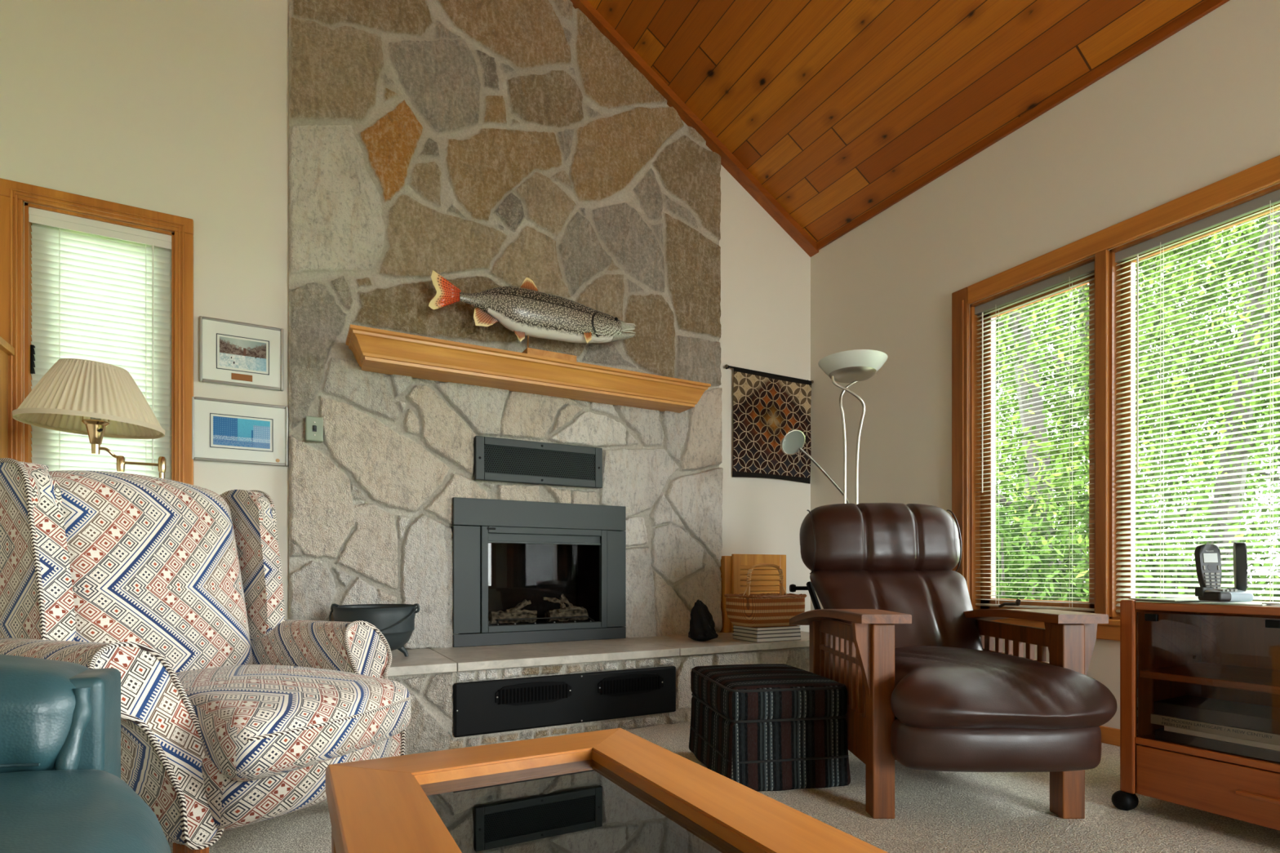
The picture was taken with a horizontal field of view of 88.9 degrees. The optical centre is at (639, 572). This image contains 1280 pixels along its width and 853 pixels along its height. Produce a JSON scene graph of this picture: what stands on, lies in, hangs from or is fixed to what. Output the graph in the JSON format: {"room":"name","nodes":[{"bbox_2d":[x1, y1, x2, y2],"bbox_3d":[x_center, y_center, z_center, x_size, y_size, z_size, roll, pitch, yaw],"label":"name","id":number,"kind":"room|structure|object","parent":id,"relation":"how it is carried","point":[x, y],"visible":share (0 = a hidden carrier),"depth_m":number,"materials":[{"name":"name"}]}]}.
{"room":"living room","nodes":[
{"label":"living room","id":0,"kind":"room"},
{"bbox_2d":[0,0,813,649],"bbox_3d":[-1.545,-1.634,3.188,6.509,4.808,0.234,0,0,-28],"label":"wall","id":1,"kind":"structure","parent":0,"point":[482,145],"depth_m":3.34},
{"bbox_2d":[0,336,14,457],"bbox_3d":[-2.682,-0.630,2.366,0.562,0.530,0.280,0,0,-28],"label":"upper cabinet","id":2,"kind":"object","parent":1,"relation":"attached to","point":[6,348],"visible":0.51,"depth_m":2.55,"materials":[{"name":"brown wood"}]},
{"bbox_2d":[0,177,193,484],"bbox_3d":[-2.262,-0.639,2.735,0.649,1.848,0.030,0,0,-28],"label":"trim","id":3,"kind":"structure","parent":1,"relation":"attached to","point":[13,194],"depth_m":2.69,"materials":[{"name":"brown wood"}]},
{"bbox_2d":[24,202,174,480],"bbox_3d":[-2.301,-0.650,2.822,0.499,1.690,0.160,0,0,-28],"label":"window","id":4,"kind":"structure","parent":1,"relation":"in","point":[29,358],"depth_m":2.66,"materials":[{"name":"brown wood"}]},
{"bbox_2d":[28,207,171,479],"bbox_3d":[-2.275,-0.667,2.773,0.503,1.644,0.040,0,0,-28],"label":"blind","id":5,"kind":"object","parent":4,"relation":"attached to","point":[101,291],"visible":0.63,"depth_m":2.77,"materials":[{"name":"white plastic"}]},
{"bbox_2d":[191,396,288,466],"bbox_3d":[-1.819,-0.640,2.978,0.378,0.280,0.021,0,0,-28],"label":"framed print","id":6,"kind":"object","parent":1,"relation":"attached to","point":[228,431],"visible":1,"depth_m":2.97,"materials":[{"name":"white paper"}]},
{"bbox_2d":[199,315,283,391],"bbox_3d":[-1.815,-0.996,2.980,0.328,0.289,0.021,0,0,-28],"label":"framed print","id":7,"kind":"object","parent":1,"relation":"attached to","point":[232,353],"visible":1,"depth_m":2.97,"materials":[{"name":"white paper"}]},
{"bbox_2d":[305,415,323,442],"bbox_3d":[-1.533,-0.678,3.075,0.074,0.116,0.042,0,0,-28],"label":"light switch","id":8,"kind":"object","parent":1,"relation":"attached to","point":[313,424],"visible":1,"depth_m":3.06,"materials":[{"name":"grey plastic"}]},
{"bbox_2d":[345,324,711,413],"bbox_3d":[-0.501,-1.052,3.509,1.958,0.130,0.252,0,0,-28],"label":"mantel shelf","id":9,"kind":"object","parent":1,"relation":"attached to","point":[375,350],"visible":1,"depth_m":3.35,"materials":[{"name":"brown wood"}]},
{"bbox_2d":[428,270,635,361],"bbox_3d":[-0.538,-1.337,3.480,1.143,0.439,0.164,0,0,-28],"label":"fish","id":10,"kind":"object","parent":9,"relation":"on","point":[524,310],"visible":0.98,"depth_m":3.41},
{"bbox_2d":[474,435,602,488],"bbox_3d":[-0.545,-0.604,3.604,0.731,0.229,0.038,0,0,-28],"label":"air vent","id":11,"kind":"object","parent":1,"relation":"in","point":[495,459],"visible":1,"depth_m":3.58,"materials":[{"name":"black metal"}]},
{"bbox_2d":[569,0,818,257],"bbox_3d":[0.145,-2.942,4.004,2.459,1.415,0.082,0,0,-28],"label":"trim","id":12,"kind":"structure","parent":1,"relation":"attached to","point":[729,162],"depth_m":4.13,"materials":[{"name":"brown wood"}]},
{"bbox_2d":[168,721,1279,852],"bbox_3d":[0.190,0.870,-0.184,6.759,0.200,7.896,0,0,-28],"label":"floor","id":13,"kind":"structure","parent":0,"point":[935,811],"depth_m":2.01,"materials":[{"name":"beige carpet"}]},
{"bbox_2d":[0,654,171,852],"bbox_3d":[-0.794,0.461,0.212,1.004,0.653,2.098,0,0,-28],"label":"leather armchair","id":14,"kind":"object","parent":13,"relation":"on","point":[63,790],"visible":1,"depth_m":1.00,"materials":[{"name":"teal leather"}]},
{"bbox_2d":[0,654,89,773],"bbox_3d":[-1.303,0.236,0.951,0.800,0.204,0.283,0,0,-28],"label":"pillow","id":15,"kind":"object","parent":14,"relation":"on","point":[45,704],"depth_m":1.03,"materials":[{"name":"teal leather"}]},
{"bbox_2d":[12,358,166,478],"bbox_3d":[-1.977,0.003,2.429,0.534,1.534,0.452,0,0,0],"label":"lamp","id":16,"kind":"object","parent":13,"relation":"on","point":[97,400],"visible":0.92,"depth_m":2.34,"materials":[{"name":"beige fabric"}]},
{"bbox_2d":[81,419,109,454],"bbox_3d":[-2.018,-0.499,2.420,0.080,0.122,0.080,0,0,0],"label":"socket","id":17,"kind":"object","parent":16,"relation":"attached to","point":[95,428],"depth_m":2.41,"materials":[{"name":"gold metal"}]},
{"bbox_2d":[0,457,413,852],"bbox_3d":[-1.295,0.228,1.988,1.102,1.096,0.946,0,0,21],"label":"chair","id":18,"kind":"object","parent":13,"relation":"on","point":[235,713],"visible":0.81,"depth_m":1.83,"materials":[{"name":"multicoloured fabric"}]},
{"bbox_2d":[175,664,411,782],"bbox_3d":[-1.117,0.403,1.918,0.715,0.227,0.605,0,0,21],"label":"seat cushion","id":19,"kind":"object","parent":18,"relation":"on","point":[234,722],"depth_m":1.70,"materials":[{"name":"multicoloured fabric"}]},
{"bbox_2d":[387,631,808,755],"bbox_3d":[-0.181,0.578,3.483,2.987,0.385,0.646,0,0,-28],"label":"stone hearth","id":20,"kind":"object","parent":13,"relation":"on","point":[429,675],"visible":0.47,"depth_m":3.12,"materials":[{"name":"grey stone"}]},
{"bbox_2d":[328,603,420,656],"bbox_3d":[-1.202,0.263,2.954,0.368,0.249,0.360,0,0,-28],"label":"pot","id":21,"kind":"object","parent":20,"relation":"on","point":[396,622],"visible":0.67,"depth_m":2.85,"materials":[{"name":"grey metal"}]},
{"bbox_2d":[451,497,626,647],"bbox_3d":[-0.617,-0.003,3.777,0.997,0.774,0.418,0,0,-28],"label":"fireplace insert","id":22,"kind":"object","parent":20,"relation":"on","point":[506,553],"visible":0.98,"depth_m":3.73,"materials":[{"name":"black metal"}]},
{"bbox_2d":[488,599,537,623],"bbox_3d":[-0.716,0.219,3.685,0.261,0.140,0.085,0,0,-25],"label":"log","id":23,"kind":"object","parent":22,"relation":"in","point":[516,612],"visible":0.98,"depth_m":3.66,"materials":[{"name":"wood"}]},
{"bbox_2d":[542,593,588,622],"bbox_3d":[-0.437,0.204,3.837,0.284,0.166,0.085,0,0,-31],"label":"log","id":24,"kind":"object","parent":22,"relation":"in","point":[571,611],"visible":0.96,"depth_m":3.81,"materials":[{"name":"wood"}]},
{"bbox_2d":[453,666,675,737],"bbox_3d":[-0.308,0.591,3.063,1.114,0.233,0.041,0,0,-28],"label":"vent cover plate","id":25,"kind":"object","parent":20,"relation":"attached to","point":[500,705],"visible":1,"depth_m":3.01,"materials":[{"name":"black metal"}]},
{"bbox_2d":[495,681,571,706],"bbox_3d":[-0.478,0.544,2.956,0.356,0.097,0.008,0,0,-28],"label":"register","id":26,"kind":"object","parent":25,"relation":"attached to","point":[507,693],"depth_m":2.95,"materials":[{"name":"black metal"}]},
{"bbox_2d":[598,673,663,695],"bbox_3d":[-0.042,0.544,3.191,0.356,0.097,0.008,0,0,-28],"label":"register","id":27,"kind":"object","parent":25,"relation":"attached to","point":[609,684],"depth_m":3.19,"materials":[{"name":"black metal"}]},
{"bbox_2d":[688,599,718,640],"bbox_3d":[0.355,0.266,3.679,0.165,0.237,0.114,0,0,0],"label":"stone sculpture","id":28,"kind":"object","parent":20,"relation":"on","point":[702,624],"visible":1,"depth_m":3.64,"materials":[{"name":"black stone"}]},
{"bbox_2d":[720,554,786,632],"bbox_3d":[0.752,0.132,4.320,0.484,0.506,0.090,0,0,-28],"label":"louvered panel","id":29,"kind":"object","parent":20,"relation":"on","point":[734,569],"visible":0.43,"depth_m":4.25,"materials":[{"name":"brown wood"}]},
{"bbox_2d":[733,635,800,642],"bbox_3d":[0.733,0.374,3.782,0.312,0.022,0.231,0,0,-27],"label":"magazine","id":30,"kind":"object","parent":20,"relation":"on","point":[739,637],"visible":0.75,"depth_m":3.69,"materials":[{"name":"white paper"}]},
{"bbox_2d":[732,631,800,638],"bbox_3d":[0.733,0.352,3.783,0.312,0.021,0.231,0,0,-27],"label":"magazine","id":31,"kind":"object","parent":30,"relation":"on","point":[737,633],"visible":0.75,"depth_m":3.69,"materials":[{"name":"white paper"}]},
{"bbox_2d":[732,627,800,634],"bbox_3d":[0.732,0.332,3.784,0.312,0.020,0.231,0,0,-28],"label":"magazine","id":32,"kind":"object","parent":31,"relation":"on","point":[797,630],"visible":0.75,"depth_m":3.69,"materials":[{"name":"white paper"}]},
{"bbox_2d":[732,624,799,631],"bbox_3d":[0.732,0.313,3.785,0.312,0.018,0.231,0,0,-28],"label":"magazine","id":33,"kind":"object","parent":32,"relation":"on","point":[764,628],"visible":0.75,"depth_m":3.69,"materials":[{"name":"white paper"}]},
{"bbox_2d":[724,564,806,627],"bbox_3d":[0.727,0.126,3.784,0.452,0.357,0.296,0,0,-27],"label":"wicker basket","id":34,"kind":"object","parent":33,"relation":"on","point":[744,610],"visible":0.98,"depth_m":3.66,"materials":[{"name":"brown wicker"}]},
{"bbox_2d":[325,728,888,852],"bbox_3d":[-0.018,0.560,0.800,0.608,0.420,1.225,0,0,-28],"label":"coffee table","id":35,"kind":"object","parent":13,"relation":"on","point":[616,790],"visible":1,"depth_m":1.01,"materials":[{"name":"brown wood"}]},
{"bbox_2d":[688,663,850,791],"bbox_3d":[0.484,0.578,2.577,0.467,0.380,0.582,0,0,-11],"label":"ottoman","id":36,"kind":"object","parent":13,"relation":"on","point":[760,727],"visible":0.97,"depth_m":2.31,"materials":[{"name":"black fabric"}]},
{"bbox_2d":[690,663,847,720],"bbox_3d":[0.484,0.463,2.577,0.455,0.149,0.570,0,0,-11],"label":"cushion","id":37,"kind":"object","parent":36,"relation":"on","point":[759,691],"depth_m":2.33,"materials":[{"name":"fabric"}]},
{"bbox_2d":[781,349,887,504],"bbox_3d":[1.040,-0.192,3.550,0.591,1.925,0.360,0,0,0],"label":"lamp","id":38,"kind":"object","parent":13,"relation":"on","point":[851,366],"visible":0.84,"depth_m":3.48,"materials":[{"name":"silver metal"}]},
{"bbox_2d":[789,502,1117,818],"bbox_3d":[1.055,0.229,2.443,0.818,1.082,1.196,0,0,0],"label":"recliner","id":39,"kind":"object","parent":13,"relation":"on","point":[928,688],"visible":0.95,"depth_m":2.06,"materials":[{"name":"brown leather"}]},
{"bbox_2d":[809,569,982,650],"bbox_3d":[1.061,0.170,2.688,0.649,0.368,0.426,0,0,0],"label":"cushion","id":40,"kind":"object","parent":39,"relation":"on","point":[938,602],"depth_m":2.65,"materials":[{"name":"brown leather"}]},
{"bbox_2d":[890,645,1117,728],"bbox_3d":[1.082,0.378,2.229,0.668,0.214,0.761,0,0,0],"label":"seat cushion","id":41,"kind":"object","parent":39,"relation":"on","point":[932,686],"depth_m":1.92,"materials":[{"name":"brown leather"}]},
{"bbox_2d":[1111,597,1279,831],"bbox_3d":[2.008,0.430,1.780,0.491,0.685,1.082,0,0,-28],"label":"media cabinet","id":42,"kind":"object","parent":13,"relation":"on","point":[1224,652],"visible":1,"depth_m":2.10,"materials":[{"name":"brown wood"}]},
{"bbox_2d":[1135,600,1274,605],"bbox_3d":[1.773,0.092,2.038,0.240,0.004,0.300,0,0,-35],"label":"paper sheet","id":43,"kind":"object","parent":42,"relation":"on","point":[1244,603],"visible":0.66,"depth_m":1.96,"materials":[{"name":"grey paper"}]},
{"bbox_2d":[1128,597,1199,601],"bbox_3d":[1.709,0.085,2.072,0.200,0.004,0.160,0,0,-8],"label":"paper sheet","id":44,"kind":"object","parent":43,"relation":"on","point":[1172,599],"visible":0.71,"depth_m":2.03,"materials":[{"name":"grey paper"}]},
{"bbox_2d":[1195,586,1253,602],"bbox_3d":[1.729,0.066,1.931,0.107,0.046,0.082,0,0,0],"label":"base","id":45,"kind":"object","parent":43,"relation":"on","point":[1206,594],"visible":1,"depth_m":1.91,"materials":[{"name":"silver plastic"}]},
{"bbox_2d":[1194,543,1222,588],"bbox_3d":[1.720,-0.014,1.974,0.055,0.147,0.045,0,0,11],"label":"telephone handset","id":46,"kind":"object","parent":45,"relation":"on","point":[1207,556],"visible":0.99,"depth_m":1.97,"materials":[{"name":"black plastic"}]},
{"bbox_2d":[1232,542,1248,591],"bbox_3d":[1.790,-0.018,1.945,0.029,0.146,0.055,0,0,35],"label":"telephone handset","id":47,"kind":"object","parent":45,"relation":"on","point":[1239,552],"visible":1,"depth_m":1.93,"materials":[{"name":"black plastic"}]},
{"bbox_2d":[1134,733,1279,772],"bbox_3d":[2.020,0.537,1.774,0.456,0.021,0.976,0,0,-28],"label":"shelf","id":48,"kind":"object","parent":42,"relation":"attached to","point":[1148,742],"depth_m":1.94,"materials":[{"name":"brown wood"}]},
{"bbox_2d":[1139,662,1279,694],"bbox_3d":[2.027,0.326,1.778,0.420,0.022,0.976,0,0,-28],"label":"shelf","id":49,"kind":"object","parent":42,"relation":"attached to","point":[1259,677],"depth_m":2.05,"materials":[{"name":"brown wood"}]},
{"bbox_2d":[1155,727,1279,762],"bbox_3d":[1.849,0.512,1.960,0.271,0.030,0.400,0,0,-28],"label":"book","id":50,"kind":"object","parent":42,"relation":"on","point":[1265,753],"visible":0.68,"depth_m":1.93,"materials":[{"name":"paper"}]},
{"bbox_2d":[1164,725,1279,751],"bbox_3d":[1.855,0.488,1.949,0.251,0.018,0.385,0,0,-28],"label":"book","id":51,"kind":"object","parent":50,"relation":"on","point":[1250,743],"visible":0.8,"depth_m":1.93,"materials":[{"name":"white paper"}]},
{"bbox_2d":[1151,713,1279,746],"bbox_3d":[1.843,0.464,1.960,0.272,0.030,0.415,0,0,-28],"label":"book","id":52,"kind":"object","parent":51,"relation":"on","point":[1187,724],"visible":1,"depth_m":1.93,"materials":[{"name":"white paper"}]},
{"bbox_2d":[1154,695,1279,733],"bbox_3d":[1.821,0.429,1.968,0.221,0.040,0.370,0,0,-28],"label":"book","id":53,"kind":"object","parent":52,"relation":"on","point":[1264,718],"visible":1,"depth_m":1.96,"materials":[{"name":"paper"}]},
{"bbox_2d":[1262,602,1279,604],"bbox_3d":[1.951,0.088,1.771,0.230,0.004,0.310,0,0,-17],"label":"paper sheet","id":54,"kind":"object","parent":42,"relation":"on","point":[1274,603],"visible":1,"depth_m":1.88,"materials":[{"name":"grey paper"}]},
{"bbox_2d":[587,0,1206,243],"bbox_3d":[0.058,-3.058,-0.255,7.159,2.201,8.296,0,0,-28],"label":"ceiling","id":55,"kind":"structure","parent":0,"point":[836,108],"depth_m":3.48,"materials":[{"name":"brown wood"}]},
{"bbox_2d":[810,0,1279,728],"bbox_3d":[3.020,-0.757,1.434,0.160,3.055,7.656,0,0,-28],"label":"wall","id":56,"kind":"structure","parent":0,"point":[1198,108],"depth_m":3.38,"materials":[{"name":"beige paint"}]},
{"bbox_2d":[816,0,1230,250],"bbox_3d":[2.979,-2.272,1.321,0.020,0.048,7.496,0,0,-28],"label":"trim","id":57,"kind":"structure","parent":56,"relation":"attached to","point":[1206,6],"depth_m":3.17,"materials":[{"name":"brown wood"}]},
{"bbox_2d":[951,249,1109,618],"bbox_3d":[2.681,-0.625,1.883,0.050,1.850,3.958,0,0,-28],"label":"trim","id":58,"kind":"structure","parent":56,"relation":"attached to","point":[960,307],"depth_m":2.97,"materials":[{"name":"brown wood"}]},
{"bbox_2d":[969,256,1094,613],"bbox_3d":[1.995,-0.623,3.294,0.198,1.665,0.633,0,0,-28],"label":"window","id":59,"kind":"structure","parent":56,"relation":"in","point":[975,530],"depth_m":3.53,"materials":[{"name":"brown wood"}]},
{"bbox_2d":[974,261,1094,611],"bbox_3d":[1.967,-0.633,3.279,0.039,1.620,0.613,0,0,-28],"label":"blind","id":60,"kind":"object","parent":59,"relation":"attached to","point":[1087,268],"visible":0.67,"depth_m":3.25,"materials":[{"name":"grey plastic"}]},
{"bbox_2d":[1099,725,1119,746],"bbox_3d":[2.981,0.733,1.322,0.016,0.075,7.496,0,0,-28],"label":"baseboard","id":61,"kind":"structure","parent":56,"relation":"attached to","point":[1109,735],"depth_m":2.92,"materials":[{"name":"brown wood"}]},
{"bbox_2d":[967,155,1279,640],"bbox_3d":[2.670,-0.625,1.877,0.055,1.850,3.768,0,0,-28],"label":"trim","id":62,"kind":"structure","parent":56,"relation":"attached to","point":[1266,174],"depth_m":2.87,"materials":[{"name":"brown wood"}]},
{"bbox_2d":[1109,182,1279,619],"bbox_3d":[2.527,-0.623,2.349,0.160,1.665,1.435,0,0,-28],"label":"window","id":63,"kind":"structure","parent":56,"relation":"in","point":[1113,615],"depth_m":2.94,"materials":[{"name":"brown wood"}]},
{"bbox_2d":[1115,189,1279,612],"bbox_3d":[2.482,-0.633,2.325,0.039,1.620,1.415,0,0,-28],"label":"blind","id":64,"kind":"object","parent":63,"relation":"attached to","point":[1273,198],"visible":0.95,"depth_m":2.69,"materials":[{"name":"grey plastic"}]},
{"label":"outside","id":65,"kind":"structure","parent":0,"visible":0},
{"bbox_3d":[4.052,1.320,13.549,100.000,0.100,100.000,0,0,-28],"label":"ground","id":66,"kind":"structure","parent":65,"visible":0},
{"bbox_2d":[995,493,1171,601],"bbox_3d":[4.120,0.469,7.264,3.158,2.761,3.200,0,0,-28],"label":"leafy shrub","id":67,"kind":"object","parent":66,"relation":"on","point":[1026,554],"visible":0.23,"depth_m":6.50,"materials":[{"name":"green plant"}]},
{"bbox_2d":[995,284,1204,587],"bbox_3d":[5.832,-2.622,10.983,5.612,8.852,5.244,0,0,-19],"label":"leafy tree","id":68,"kind":"object","parent":66,"relation":"on","point":[1081,354],"visible":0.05,"depth_m":10.14,"materials":[{"name":"green plant"}]},
{"bbox_2d":[995,460,1227,599],"bbox_3d":[5.843,0.114,9.122,3.600,3.164,3.725,0,0,-28],"label":"leafy shrub","id":69,"kind":"object","parent":66,"relation":"on","point":[1086,516],"visible":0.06,"depth_m":8.40,"materials":[{"name":"green plant"}]},
{"bbox_2d":[995,275,1243,599],"bbox_3d":[10.973,-5.685,21.268,13.282,15.588,12.778,0,0,-28],"label":"tree","id":70,"kind":"object","parent":66,"relation":"on","point":[1039,356],"visible":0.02,"depth_m":18.98,"materials":[{"name":"green plant"}]},
{"bbox_2d":[995,232,1275,590],"bbox_3d":[10.444,-4.045,16.064,7.620,11.404,7.181,0,0,17],"label":"leafy tree","id":71,"kind":"object","parent":66,"relation":"on","point":[1144,315],"visible":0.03,"depth_m":15.22,"materials":[{"name":"green plant"}]},
{"bbox_2d":[995,220,1279,589],"bbox_3d":[16.179,-5.566,22.784,13.279,16.511,13.406,0,0,-28],"label":"tree","id":72,"kind":"object","parent":66,"relation":"on","point":[1226,273],"visible":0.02,"depth_m":20.13,"materials":[{"name":"green plant"}]},
{"bbox_2d":[995,256,1279,600],"bbox_3d":[5.059,-2.892,8.658,5.235,8.470,5.915,0,0,-23],"label":"leafy tree","id":73,"kind":"object","parent":66,"relation":"on","point":[1082,482],"visible":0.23,"depth_m":7.64,"materials":[{"name":"green plant"}]},
{"bbox_2d":[995,226,1279,572],"bbox_3d":[7.974,-3.185,11.536,5.996,8.918,6.100,0,0,-28],"label":"leafy tree","id":74,"kind":"object","parent":66,"relation":"on","point":[1144,268],"visible":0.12,"depth_m":10.67,"materials":[{"name":"green plant"}]},
{"bbox_2d":[995,530,1279,601],"bbox_3d":[5.557,0.681,7.146,3.312,2.331,3.152,0,0,-38],"label":"leafy shrub","id":75,"kind":"object","parent":66,"relation":"on","point":[1068,566],"visible":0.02,"depth_m":6.80,"materials":[{"name":"green plant"}]},
{"bbox_2d":[1043,209,1279,582],"bbox_3d":[7.676,-2.943,8.057,5.012,8.471,4.981,0,0,-26],"label":"leafy tree","id":76,"kind":"object","parent":66,"relation":"on","point":[1276,215],"visible":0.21,"depth_m":7.96,"materials":[{"name":"green plant"}]},
{"bbox_2d":[1060,539,1279,601],"bbox_3d":[5.990,0.540,6.632,3.206,2.403,3.105,0,0,-28],"label":"leafy shrub","id":77,"kind":"object","parent":66,"relation":"on","point":[1278,545],"visible":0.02,"depth_m":6.65,"materials":[{"name":"green plant"}]},
{"bbox_2d":[1068,220,1279,595],"bbox_3d":[19.753,-4.732,18.972,11.915,14.111,11.602,0,0,-26],"label":"tree","id":78,"kind":"object","parent":66,"relation":"on","point":[1227,285],"visible":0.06,"depth_m":20.30,"materials":[{"name":"green plant"}]},
{"bbox_2d":[1074,219,1279,528],"bbox_3d":[9.532,-2.875,9.489,5.029,8.302,5.667,0,0,-13],"label":"leafy tree","id":79,"kind":"object","parent":66,"relation":"on","point":[1229,243],"visible":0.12,"depth_m":9.86,"materials":[{"name":"green plant"}]},
{"bbox_2d":[1141,523,1279,601],"bbox_3d":[6.777,0.560,6.756,3.354,2.277,3.291,0,0,-28],"label":"leafy shrub","id":80,"kind":"object","parent":66,"relation":"on","point":[1211,531],"visible":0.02,"depth_m":6.69,"materials":[{"name":"green plant"}]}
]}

